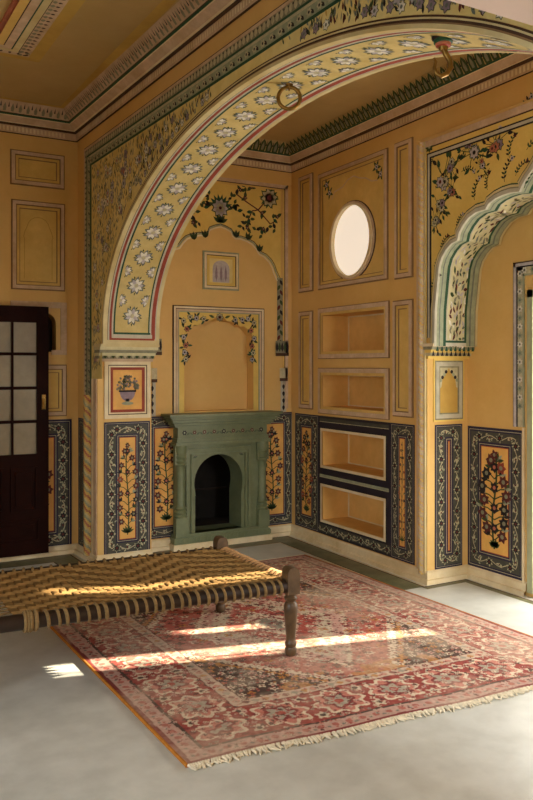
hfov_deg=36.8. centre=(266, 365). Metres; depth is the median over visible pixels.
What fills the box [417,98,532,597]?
wall
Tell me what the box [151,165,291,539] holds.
wall
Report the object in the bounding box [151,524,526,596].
baseboard
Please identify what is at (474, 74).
crown molding
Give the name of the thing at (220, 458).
fireplace
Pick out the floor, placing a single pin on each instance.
(65, 734)
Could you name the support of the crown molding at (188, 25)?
attached to the archway
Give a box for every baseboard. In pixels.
[0,543,152,561]
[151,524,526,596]
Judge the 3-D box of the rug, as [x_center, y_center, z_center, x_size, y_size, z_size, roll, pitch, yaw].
[0.058,1.541,4.743,2.367,0.016,2.997,0,0,-30]
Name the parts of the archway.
dado panel, rope moulding, pier edge moulding, dado panel, pot panel, arch moulding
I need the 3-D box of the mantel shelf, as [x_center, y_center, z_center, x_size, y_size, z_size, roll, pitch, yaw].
[-0.371,0.461,6.924,1.078,0.115,0.203,0,0,-30]
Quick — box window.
[329,200,375,278]
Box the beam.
[449,0,532,25]
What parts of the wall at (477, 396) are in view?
wall panel, dado panel, dado panel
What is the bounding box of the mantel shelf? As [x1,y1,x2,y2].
[161,410,282,427]
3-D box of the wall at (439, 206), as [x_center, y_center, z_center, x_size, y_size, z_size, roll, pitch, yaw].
[2.217,-0.235,4.105,0.414,3.570,7.680,0,0,-29]
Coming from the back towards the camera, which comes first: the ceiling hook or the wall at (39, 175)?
the wall at (39, 175)
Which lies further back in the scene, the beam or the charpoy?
the charpoy
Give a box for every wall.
[0,132,77,545]
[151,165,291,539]
[292,72,532,574]
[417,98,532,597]
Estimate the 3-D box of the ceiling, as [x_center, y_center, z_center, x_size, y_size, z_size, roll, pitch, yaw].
[-0.977,-2.125,2.609,7.111,0.210,8.300,0,0,-30]
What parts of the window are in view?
pane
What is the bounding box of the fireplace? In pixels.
[161,410,282,551]
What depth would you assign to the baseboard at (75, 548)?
6.45 m
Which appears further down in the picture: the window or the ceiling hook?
the window
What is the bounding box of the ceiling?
[0,0,463,141]
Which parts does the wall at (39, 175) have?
wall panel, wall panel, wall panel, wall panel, dado panel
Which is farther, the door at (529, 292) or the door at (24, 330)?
the door at (24, 330)
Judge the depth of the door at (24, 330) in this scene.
6.37 m
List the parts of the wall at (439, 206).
wall panel, wall panel, dado panel, wall panel, dado panel, dado panel, wall panel, wall panel, rope moulding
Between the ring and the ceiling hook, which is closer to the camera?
the ceiling hook
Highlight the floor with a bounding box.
[0,535,532,799]
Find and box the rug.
[50,554,532,770]
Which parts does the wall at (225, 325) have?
dado panel, wall panel, miniature panel, dado panel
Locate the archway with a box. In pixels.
[78,0,532,555]
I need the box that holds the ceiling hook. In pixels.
[431,36,452,78]
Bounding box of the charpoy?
[0,535,299,655]
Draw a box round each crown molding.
[0,0,260,141]
[231,51,532,172]
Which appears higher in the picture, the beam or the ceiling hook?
the beam
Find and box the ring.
[276,83,301,110]
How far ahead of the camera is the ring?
4.22 m
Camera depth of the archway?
5.51 m
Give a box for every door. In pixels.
[0,305,48,557]
[527,289,532,593]

